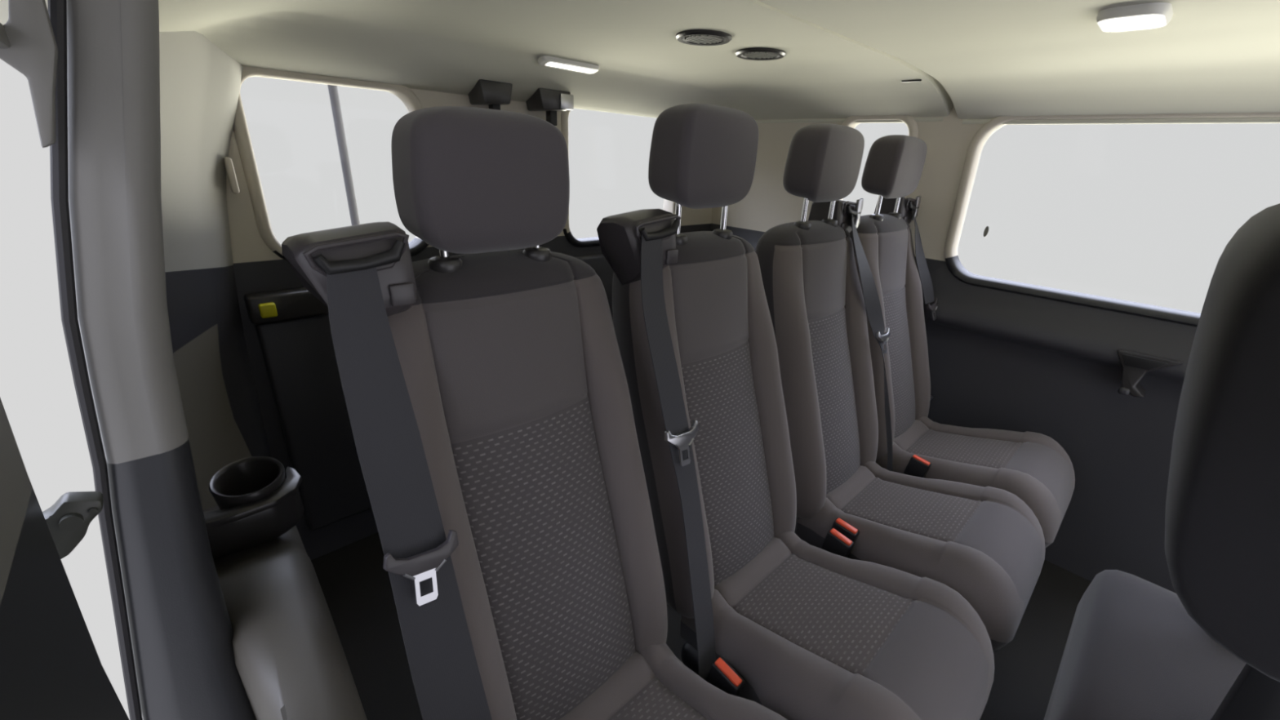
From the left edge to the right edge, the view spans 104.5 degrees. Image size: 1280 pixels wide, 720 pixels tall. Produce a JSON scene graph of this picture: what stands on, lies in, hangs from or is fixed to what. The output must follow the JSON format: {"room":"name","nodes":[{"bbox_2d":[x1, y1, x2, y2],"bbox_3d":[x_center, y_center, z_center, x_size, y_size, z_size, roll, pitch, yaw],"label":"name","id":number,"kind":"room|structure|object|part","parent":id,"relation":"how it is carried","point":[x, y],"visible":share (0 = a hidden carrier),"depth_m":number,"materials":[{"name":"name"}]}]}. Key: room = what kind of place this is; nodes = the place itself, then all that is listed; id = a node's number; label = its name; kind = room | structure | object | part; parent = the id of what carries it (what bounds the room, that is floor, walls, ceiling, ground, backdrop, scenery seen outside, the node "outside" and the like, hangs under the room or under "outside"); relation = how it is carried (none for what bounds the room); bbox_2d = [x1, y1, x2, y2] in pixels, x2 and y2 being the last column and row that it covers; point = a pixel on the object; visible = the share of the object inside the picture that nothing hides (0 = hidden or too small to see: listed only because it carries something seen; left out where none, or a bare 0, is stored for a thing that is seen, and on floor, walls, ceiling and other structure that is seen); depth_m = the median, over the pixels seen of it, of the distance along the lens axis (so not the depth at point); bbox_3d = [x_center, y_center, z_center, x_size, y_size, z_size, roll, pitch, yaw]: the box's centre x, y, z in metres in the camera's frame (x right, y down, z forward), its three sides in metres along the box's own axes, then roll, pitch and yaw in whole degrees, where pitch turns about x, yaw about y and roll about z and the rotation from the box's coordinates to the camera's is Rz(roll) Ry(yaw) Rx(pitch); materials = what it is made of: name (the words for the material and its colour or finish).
{"room":"vehicle interior","nodes":[
{"label":"vehicle interior","id":0,"kind":"room"},
{"bbox_2d":[159,31,271,510],"bbox_3d":[-0.763,0.089,0.962,0.442,1.570,0.940,-18,30,-40],"label":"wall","id":1,"kind":"structure","parent":0,"point":[200,83],"depth_m":1.10,"materials":[{"name":"grey plastic"}]},
{"bbox_2d":[0,0,128,719],"bbox_3d":[0.116,0.647,-0.037,0.133,1.345,1.792,-18,30,-40],"label":"door","id":2,"kind":"structure","parent":1,"relation":"in","point":[51,668],"depth_m":0.32,"materials":[{"name":"grey plastic"}]},
{"bbox_2d":[47,0,256,719],"bbox_3d":[-0.506,0.260,0.579,0.280,1.571,0.102,-18,30,-40],"label":"trim","id":3,"kind":"structure","parent":1,"relation":"attached to","point":[174,628],"depth_m":0.44,"materials":[{"name":"grey plastic"}]},
{"bbox_2d":[223,156,239,193],"bbox_3d":[-0.966,-0.436,1.171,0.014,0.080,0.030,-18,30,-40],"label":"handle","id":4,"kind":"object","parent":1,"relation":"attached to","point":[228,164],"visible":1,"depth_m":1.16,"materials":[{"name":"grey plastic"}]},
{"bbox_2d":[203,505,367,719],"bbox_3d":[-0.421,0.672,0.680,0.170,0.740,0.860,-18,30,-40],"label":"trim","id":5,"kind":"structure","parent":1,"relation":"attached to","point":[291,663],"depth_m":0.58,"materials":[{"name":"grey plastic"}]},
{"bbox_2d":[203,456,304,559],"bbox_3d":[-0.613,0.223,0.769,0.151,0.084,0.137,-18,30,-40],"label":"cup holder","id":6,"kind":"object","parent":5,"relation":"on","point":[257,504],"visible":0.85,"depth_m":0.75,"materials":[{"name":"black plastic"}]},
{"bbox_2d":[255,314,371,530],"bbox_3d":[-0.785,0.143,1.658,0.680,0.695,0.030,-18,30,-40],"label":"panel","id":7,"kind":"object","parent":1,"relation":"attached to","point":[299,354],"depth_m":1.46,"materials":[{"name":"black plastic"}]},
{"bbox_2d":[226,88,488,559],"bbox_3d":[-0.784,-0.124,1.524,0.832,1.530,0.112,-18,30,-40],"label":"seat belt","id":8,"kind":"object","parent":1,"relation":"in","point":[257,268],"depth_m":1.33,"materials":[{"name":"black fabric"}]},
{"bbox_3d":[-0.958,-0.128,1.276,0.035,0.036,0.022,-18,30,-40],"label":"lever","id":9,"kind":"part","parent":8,"relation":"part of","materials":[{"name":"yellow plastic"}]},
{"bbox_3d":[-0.935,-0.148,1.329,0.188,0.074,0.072,-18,30,-40],"label":"release handle","id":10,"kind":"part","parent":8,"relation":"part of","materials":[{"name":"black plastic"}]},
{"bbox_2d":[233,66,429,260],"bbox_3d":[-0.812,-0.516,1.366,0.456,0.488,0.062,-18,30,-40],"label":"window","id":11,"kind":"structure","parent":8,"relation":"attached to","point":[411,102],"depth_m":1.24,"materials":[{"name":"plastic"}]},
{"bbox_2d":[0,0,1279,124],"bbox_3d":[0.677,-0.429,0.511,2.125,0.198,3.220,-18,30,-40],"label":"ceiling","id":12,"kind":"structure","parent":0,"point":[843,59],"depth_m":1.12,"materials":[{"name":"beige fabric"}]},
{"bbox_2d":[467,79,512,110],"bbox_3d":[-0.456,-0.785,1.503,0.108,0.105,0.100,-18,30,-40],"label":"cover","id":13,"kind":"object","parent":12,"relation":"attached to","point":[493,94],"visible":0.7,"depth_m":1.46,"materials":[{"name":"black plastic"}]},
{"bbox_2d":[525,87,570,125],"bbox_3d":[-0.306,-0.832,1.635,0.121,0.105,0.100,-18,30,-40],"label":"cover","id":14,"kind":"object","parent":12,"relation":"attached to","point":[546,100],"visible":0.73,"depth_m":1.59,"materials":[{"name":"black plastic"}]},
{"bbox_2d":[559,93,573,110],"bbox_3d":[-0.240,-0.843,1.618,0.050,0.045,0.011,-18,30,-40],"label":"latch plate","id":15,"kind":"object","parent":14,"relation":"attached to","point":[566,100],"visible":1,"depth_m":1.61,"materials":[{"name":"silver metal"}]},
{"bbox_2d":[537,55,599,74],"bbox_3d":[-0.209,-0.876,1.466,0.204,0.028,0.046,-18,30,-40],"label":"recessed light","id":16,"kind":"object","parent":12,"relation":"in","point":[544,60],"visible":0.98,"depth_m":1.45,"materials":[{"name":"white plastic"}]},
{"bbox_2d":[675,29,732,45],"bbox_3d":[0.142,-0.721,1.107,0.126,0.012,0.126,-18,30,-40],"label":"ceiling vent","id":17,"kind":"object","parent":12,"relation":"in","point":[695,37],"visible":1,"depth_m":1.09,"materials":[{"name":"grey plastic"}]},
{"bbox_2d":[684,35,722,44],"bbox_3d":[0.142,-0.721,1.107,0.088,0.010,0.088,-18,30,-40],"label":"grille","id":18,"kind":"object","parent":17,"relation":"attached to","point":[689,39],"depth_m":1.11,"materials":[{"name":"grey plastic"}]},
{"bbox_2d":[734,47,786,60],"bbox_3d":[0.303,-0.771,1.246,0.126,0.012,0.126,-18,30,-40],"label":"ceiling vent","id":19,"kind":"object","parent":12,"relation":"in","point":[753,53],"visible":0.98,"depth_m":1.23,"materials":[{"name":"grey plastic"}]},
{"bbox_2d":[742,52,777,58],"bbox_3d":[0.303,-0.771,1.246,0.088,0.010,0.088,-18,30,-40],"label":"grille","id":20,"kind":"object","parent":19,"relation":"attached to","point":[745,55],"depth_m":1.25,"materials":[{"name":"grey plastic"}]},
{"bbox_2d":[901,79,921,82],"bbox_3d":[0.789,-0.814,1.439,0.006,0.010,0.055,-18,30,-40],"label":"hook slot","id":21,"kind":"object","parent":12,"relation":"attached to","point":[917,80],"visible":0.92,"depth_m":1.44,"materials":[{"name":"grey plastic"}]},
{"bbox_2d":[1096,2,1173,32],"bbox_3d":[0.785,-0.544,0.787,0.116,0.020,0.084,-18,30,-40],"label":"recessed light","id":22,"kind":"object","parent":12,"relation":"in","point":[1150,15],"visible":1,"depth_m":0.77,"materials":[{"name":"white plastic"}]},
{"bbox_2d":[311,516,1091,719],"bbox_3d":[0.618,0.959,1.119,2.220,0.030,3.250,-18,30,-40],"label":"floor","id":23,"kind":"structure","parent":0,"point":[356,586],"depth_m":1.42,"materials":[{"name":"black carpet"}]},
{"bbox_2d":[281,106,787,719],"bbox_3d":[-0.030,0.378,0.684,0.479,1.316,0.785,-18,30,-40],"label":"seat","id":24,"kind":"object","parent":23,"relation":"on","point":[510,360],"visible":0.92,"depth_m":0.73,"materials":[{"name":"grey fabric"}]},
{"bbox_2d":[326,266,492,719],"bbox_3d":[-0.252,0.348,0.625,0.086,0.900,0.239,-18,30,-40],"label":"belt","id":25,"kind":"object","parent":24,"relation":"hanging from","point":[446,676],"visible":1,"depth_m":0.58,"materials":[{"name":"dark woven fabric webbing"},{"name":"dark plastic"},{"name":"satin steel"}]},
{"bbox_3d":[-0.254,0.266,0.594,0.050,0.049,0.017,-18,30,-40],"label":"latch plate","id":26,"kind":"part","parent":25,"relation":"part of","materials":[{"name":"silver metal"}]},
{"bbox_3d":[-0.265,-0.127,0.675,0.012,0.093,0.013,-18,30,-40],"label":"headrest post","id":27,"kind":"part","parent":24,"relation":"part of","materials":[{"name":"silver metal"}]},
{"bbox_3d":[-0.172,0.238,0.812,0.424,0.783,0.323,-18,30,-40],"label":"backrest","id":28,"kind":"part","parent":24,"relation":"part of","materials":[{"name":"grey fabric"}]},
{"bbox_3d":[-0.160,-0.160,0.768,0.012,0.093,0.013,-18,30,-40],"label":"headrest post","id":29,"kind":"part","parent":24,"relation":"part of","materials":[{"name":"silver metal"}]},
{"bbox_2d":[559,643,787,719],"bbox_3d":[0.059,0.649,0.698,0.448,0.203,0.496,-18,30,-40],"label":"seat cushion","id":30,"kind":"object","parent":24,"relation":"on","point":[597,681],"depth_m":0.83,"materials":[{"name":"grey fabric"}]},
{"bbox_2d":[596,103,994,719],"bbox_3d":[0.307,0.251,0.971,0.479,1.361,0.785,-18,30,-40],"label":"seat","id":31,"kind":"object","parent":23,"relation":"on","point":[811,632],"visible":0.89,"depth_m":0.97,"materials":[{"name":"grey fabric"}]},
{"bbox_2d":[640,235,715,680],"bbox_3d":[0.085,0.234,0.910,0.087,0.880,0.249,-18,30,-40],"label":"belt","id":32,"kind":"object","parent":31,"relation":"hanging from","point":[679,437],"visible":0.96,"depth_m":0.89,"materials":[{"name":"woven fabric webbing"},{"name":"steel"}]},
{"bbox_3d":[0.081,0.165,0.889,0.049,0.047,0.017,-18,30,-40],"label":"latch plate","id":33,"kind":"part","parent":32,"relation":"part of","materials":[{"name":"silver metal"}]},
{"bbox_3d":[0.072,-0.254,0.962,0.012,0.138,0.013,-18,30,-40],"label":"headrest post","id":34,"kind":"part","parent":31,"relation":"part of","materials":[{"name":"silver metal"}]},
{"bbox_3d":[0.164,0.132,1.108,0.424,0.783,0.323,-18,30,-40],"label":"backrest","id":35,"kind":"part","parent":31,"relation":"part of","materials":[{"name":"grey fabric"}]},
{"bbox_3d":[0.373,0.654,1.058,0.400,0.058,0.430,-18,30,-40],"label":"seat frame","id":36,"kind":"part","parent":31,"relation":"part of","materials":[{"name":"black plastic"}]},
{"bbox_3d":[0.177,-0.287,1.055,0.012,0.138,0.013,-18,30,-40],"label":"headrest post","id":37,"kind":"part","parent":31,"relation":"part of","materials":[{"name":"silver metal"}]},
{"bbox_2d":[706,656,744,696],"bbox_3d":[0.155,0.621,0.935,0.028,0.130,0.074,-18,30,-40],"label":"seat belt buckle","id":38,"kind":"object","parent":31,"relation":"attached to","point":[722,675],"visible":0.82,"depth_m":0.91,"materials":[{"name":"black plastic"}]},
{"bbox_2d":[680,531,994,719],"bbox_3d":[0.395,0.543,0.994,0.448,0.203,0.496,-18,30,-40],"label":"seat cushion","id":39,"kind":"object","parent":31,"relation":"on","point":[811,632],"depth_m":0.93,"materials":[{"name":"grey fabric"}]},
{"bbox_2d":[755,123,1045,653],"bbox_3d":[0.657,0.137,1.288,0.448,1.361,0.780,-18,30,-40],"label":"seat","id":40,"kind":"object","parent":23,"relation":"on","point":[986,544],"visible":0.84,"depth_m":1.26,"materials":[{"name":"grey fabric"}]},
{"bbox_3d":[0.418,-0.363,1.267,0.012,0.138,0.013,-18,30,-40],"label":"headrest post","id":41,"kind":"part","parent":40,"relation":"part of","materials":[{"name":"silver metal"}]},
{"bbox_3d":[0.510,0.022,1.413,0.424,0.783,0.323,-18,30,-40],"label":"backrest","id":42,"kind":"part","parent":40,"relation":"part of","materials":[{"name":"grey fabric"}]},
{"bbox_3d":[0.523,-0.396,1.360,0.012,0.138,0.013,-18,30,-40],"label":"headrest post","id":43,"kind":"part","parent":40,"relation":"part of","materials":[{"name":"silver metal"}]},
{"bbox_2d":[820,528,853,557],"bbox_3d":[0.490,0.487,1.251,0.028,0.130,0.074,-18,30,-40],"label":"seat belt buckle","id":44,"kind":"object","parent":40,"relation":"attached to","point":[834,542],"visible":0.73,"depth_m":1.22,"materials":[{"name":"black plastic"}]},
{"bbox_2d":[831,517,858,555],"bbox_3d":[0.519,0.472,1.280,0.028,0.130,0.068,-18,30,-40],"label":"seat belt buckle","id":45,"kind":"object","parent":40,"relation":"on","point":[841,526],"visible":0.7,"depth_m":1.25,"materials":[{"name":"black plastic"}]},
{"bbox_2d":[853,198,863,228],"bbox_3d":[0.624,-0.419,1.419,0.033,0.083,0.010,-18,30,-40],"label":"guide","id":46,"kind":"object","parent":40,"relation":"attached to","point":[859,206],"visible":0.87,"depth_m":1.41,"materials":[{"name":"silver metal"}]},
{"bbox_2d":[851,208,893,471],"bbox_3d":[0.703,0.007,1.498,0.293,0.869,0.099,15,25,27],"label":"belt","id":47,"kind":"object","parent":40,"relation":"hanging from","point":[872,302],"visible":0.96,"depth_m":1.45,"materials":[{"name":"dark grey woven webbing"},{"name":"satin steel"}]},
{"bbox_3d":[0.727,-0.043,1.469,0.048,0.045,0.016,-18,30,-40],"label":"latch plate","id":48,"kind":"part","parent":47,"relation":"part of","materials":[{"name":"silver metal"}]},
{"bbox_2d":[795,461,1045,653],"bbox_3d":[0.741,0.434,1.298,0.448,0.203,0.496,-18,30,-40],"label":"seat cushion","id":49,"kind":"object","parent":40,"relation":"on","point":[986,544],"depth_m":1.21,"materials":[{"name":"grey fabric"}]},
{"bbox_2d":[849,134,1075,547],"bbox_3d":[0.986,0.033,1.578,0.448,1.361,0.780,-18,30,-40],"label":"seat","id":50,"kind":"object","parent":23,"relation":"on","point":[1031,466],"visible":0.7,"depth_m":1.56,"materials":[{"name":"grey fabric"}]},
{"bbox_3d":[0.748,-0.467,1.557,0.012,0.138,0.013,-18,30,-40],"label":"headrest post","id":51,"kind":"part","parent":50,"relation":"part of","materials":[{"name":"silver metal"}]},
{"bbox_3d":[0.840,-0.082,1.702,0.424,0.783,0.323,-18,30,-40],"label":"backrest","id":52,"kind":"part","parent":50,"relation":"part of","materials":[{"name":"grey fabric"}]},
{"bbox_3d":[0.853,-0.500,1.650,0.012,0.138,0.013,-18,30,-40],"label":"headrest post","id":53,"kind":"part","parent":50,"relation":"part of","materials":[{"name":"silver metal"}]},
{"bbox_2d":[911,195,921,220],"bbox_3d":[0.953,-0.523,1.708,0.033,0.083,0.010,-18,30,-40],"label":"guide","id":54,"kind":"object","parent":50,"relation":"attached to","point":[917,203],"visible":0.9,"depth_m":1.70,"materials":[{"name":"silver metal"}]},
{"bbox_2d":[903,454,930,477],"bbox_3d":[0.858,0.352,1.547,0.025,0.117,0.066,-18,30,-40],"label":"seat belt buckle","id":55,"kind":"object","parent":50,"relation":"attached to","point":[917,466],"visible":0.84,"depth_m":1.52,"materials":[{"name":"black plastic"}]},
{"bbox_2d":[911,208,937,320],"bbox_3d":[0.991,-0.333,1.726,0.168,0.380,0.075,10,24,17],"label":"belt","id":56,"kind":"object","parent":50,"relation":"hanging from","point":[925,277],"visible":0.98,"depth_m":1.74,"materials":[{"name":"grey fabric"}]},
{"bbox_3d":[1.048,-0.165,1.765,0.048,0.046,0.016,-18,30,-40],"label":"latch plate","id":57,"kind":"part","parent":56,"relation":"part of","materials":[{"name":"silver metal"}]},
{"bbox_2d":[875,416,1075,547],"bbox_3d":[1.070,0.330,1.589,0.448,0.203,0.496,-18,30,-40],"label":"seat cushion","id":58,"kind":"object","parent":50,"relation":"on","point":[1031,466],"depth_m":1.51,"materials":[{"name":"grey fabric"}]},
{"bbox_2d":[1044,203,1279,719],"bbox_3d":[1.051,0.422,0.778,0.580,1.262,0.538,-18,30,-40],"label":"seat","id":59,"kind":"object","parent":23,"relation":"on","point":[1136,648],"visible":1,"depth_m":0.65,"materials":[{"name":"black fabric"}]},
{"bbox_2d":[1044,569,1245,719],"bbox_3d":[1.053,0.660,0.853,0.570,0.175,0.488,-18,30,-40],"label":"seat cushion","id":60,"kind":"object","parent":59,"relation":"on","point":[1133,651],"depth_m":0.90,"materials":[{"name":"grey fabric"}]},
{"bbox_3d":[0.979,0.070,0.737,0.575,0.595,0.280,-18,30,-40],"label":"backrest","id":61,"kind":"part","parent":59,"relation":"part of","materials":[{"name":"black fabric"}]},
{"bbox_3d":[0.915,0.545,0.742,0.030,0.490,0.080,-18,30,-40],"label":"hinge arm","id":62,"kind":"part","parent":59,"relation":"part of","materials":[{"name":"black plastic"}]},
{"bbox_2d":[710,105,1196,593],"bbox_3d":[1.432,0.001,1.488,0.155,1.530,3.220,-18,30,-40],"label":"wall","id":63,"kind":"structure","parent":0,"point":[1002,360],"depth_m":1.63,"materials":[{"name":"grey plastic"}]},
{"bbox_2d":[575,253,613,321],"bbox_3d":[-0.126,-0.097,2.223,0.880,0.765,0.030,-18,30,-40],"label":"panel","id":64,"kind":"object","parent":63,"relation":"attached to","point":[598,263],"depth_m":2.05,"materials":[{"name":"grey plastic"}]},
{"bbox_2d":[500,100,711,257],"bbox_3d":[-0.068,-0.369,2.201,1.178,1.530,0.040,-18,30,-40],"label":"door","id":65,"kind":"structure","parent":63,"relation":"in","point":[692,220],"depth_m":1.96,"materials":[{"name":"grey plastic"}]},
{"bbox_2d":[560,106,675,248],"bbox_3d":[-0.073,-0.747,2.019,0.621,0.531,0.062,-18,30,-40],"label":"window","id":66,"kind":"structure","parent":65,"relation":"attached to","point":[668,206],"depth_m":1.92,"materials":[{"name":"plastic"}]},
{"bbox_2d":[755,117,942,123],"bbox_3d":[0.677,-0.929,1.922,0.018,0.018,0.920,-18,30,-40],"label":"trim","id":67,"kind":"structure","parent":63,"relation":"attached to","point":[917,119],"depth_m":1.86,"materials":[{"name":"plastic"}]},
{"bbox_2d":[840,115,918,199],"bbox_3d":[0.867,-0.697,1.848,0.116,0.406,0.286,-18,30,-40],"label":"window","id":68,"kind":"structure","parent":63,"relation":"in","point":[912,125],"depth_m":1.71,"materials":[{"name":"plastic"}]},
{"bbox_2d":[943,112,1279,327],"bbox_3d":[1.617,-0.294,1.148,0.125,0.538,1.596,-18,30,-40],"label":"window","id":69,"kind":"structure","parent":63,"relation":"in","point":[979,140],"depth_m":1.54,"materials":[{"name":"plastic"}]},
{"bbox_2d":[983,226,988,236],"bbox_3d":[1.145,-0.425,1.638,0.004,0.035,0.012,-18,30,-40],"label":"window sticker","id":70,"kind":"object","parent":69,"relation":"attached to","point":[986,230],"visible":1,"depth_m":1.64,"materials":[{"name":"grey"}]},
{"bbox_2d":[962,116,1279,124],"bbox_3d":[1.740,-0.440,0.891,0.018,0.018,2.080,-18,30,-40],"label":"trim","id":71,"kind":"structure","parent":63,"relation":"attached to","point":[1255,119],"depth_m":1.30,"materials":[{"name":"plastic"}]},
{"bbox_2d":[1117,349,1182,397],"bbox_3d":[1.457,0.041,1.442,0.076,0.130,0.134,-18,30,-40],"label":"door handle","id":72,"kind":"object","parent":63,"relation":"attached to","point":[1135,365],"visible":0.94,"depth_m":1.43,"materials":[{"name":"black plastic"}]},
{"bbox_3d":[1.427,0.090,1.460,0.030,0.023,0.025,-18,30,-40],"label":"knob","id":73,"kind":"part","parent":72,"relation":"part of","materials":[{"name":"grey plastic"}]},
{"label":"outside","id":74,"kind":"structure","parent":0,"visible":0},
{"bbox_2d":[327,84,359,225],"bbox_3d":[-1.495,-1.055,2.496,0.140,3.100,0.140,-18,30,-40],"label":"post","id":75,"kind":"object","parent":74,"point":[333,91],"visible":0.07,"depth_m":2.49,"materials":[{"name":"grey"}]}
]}

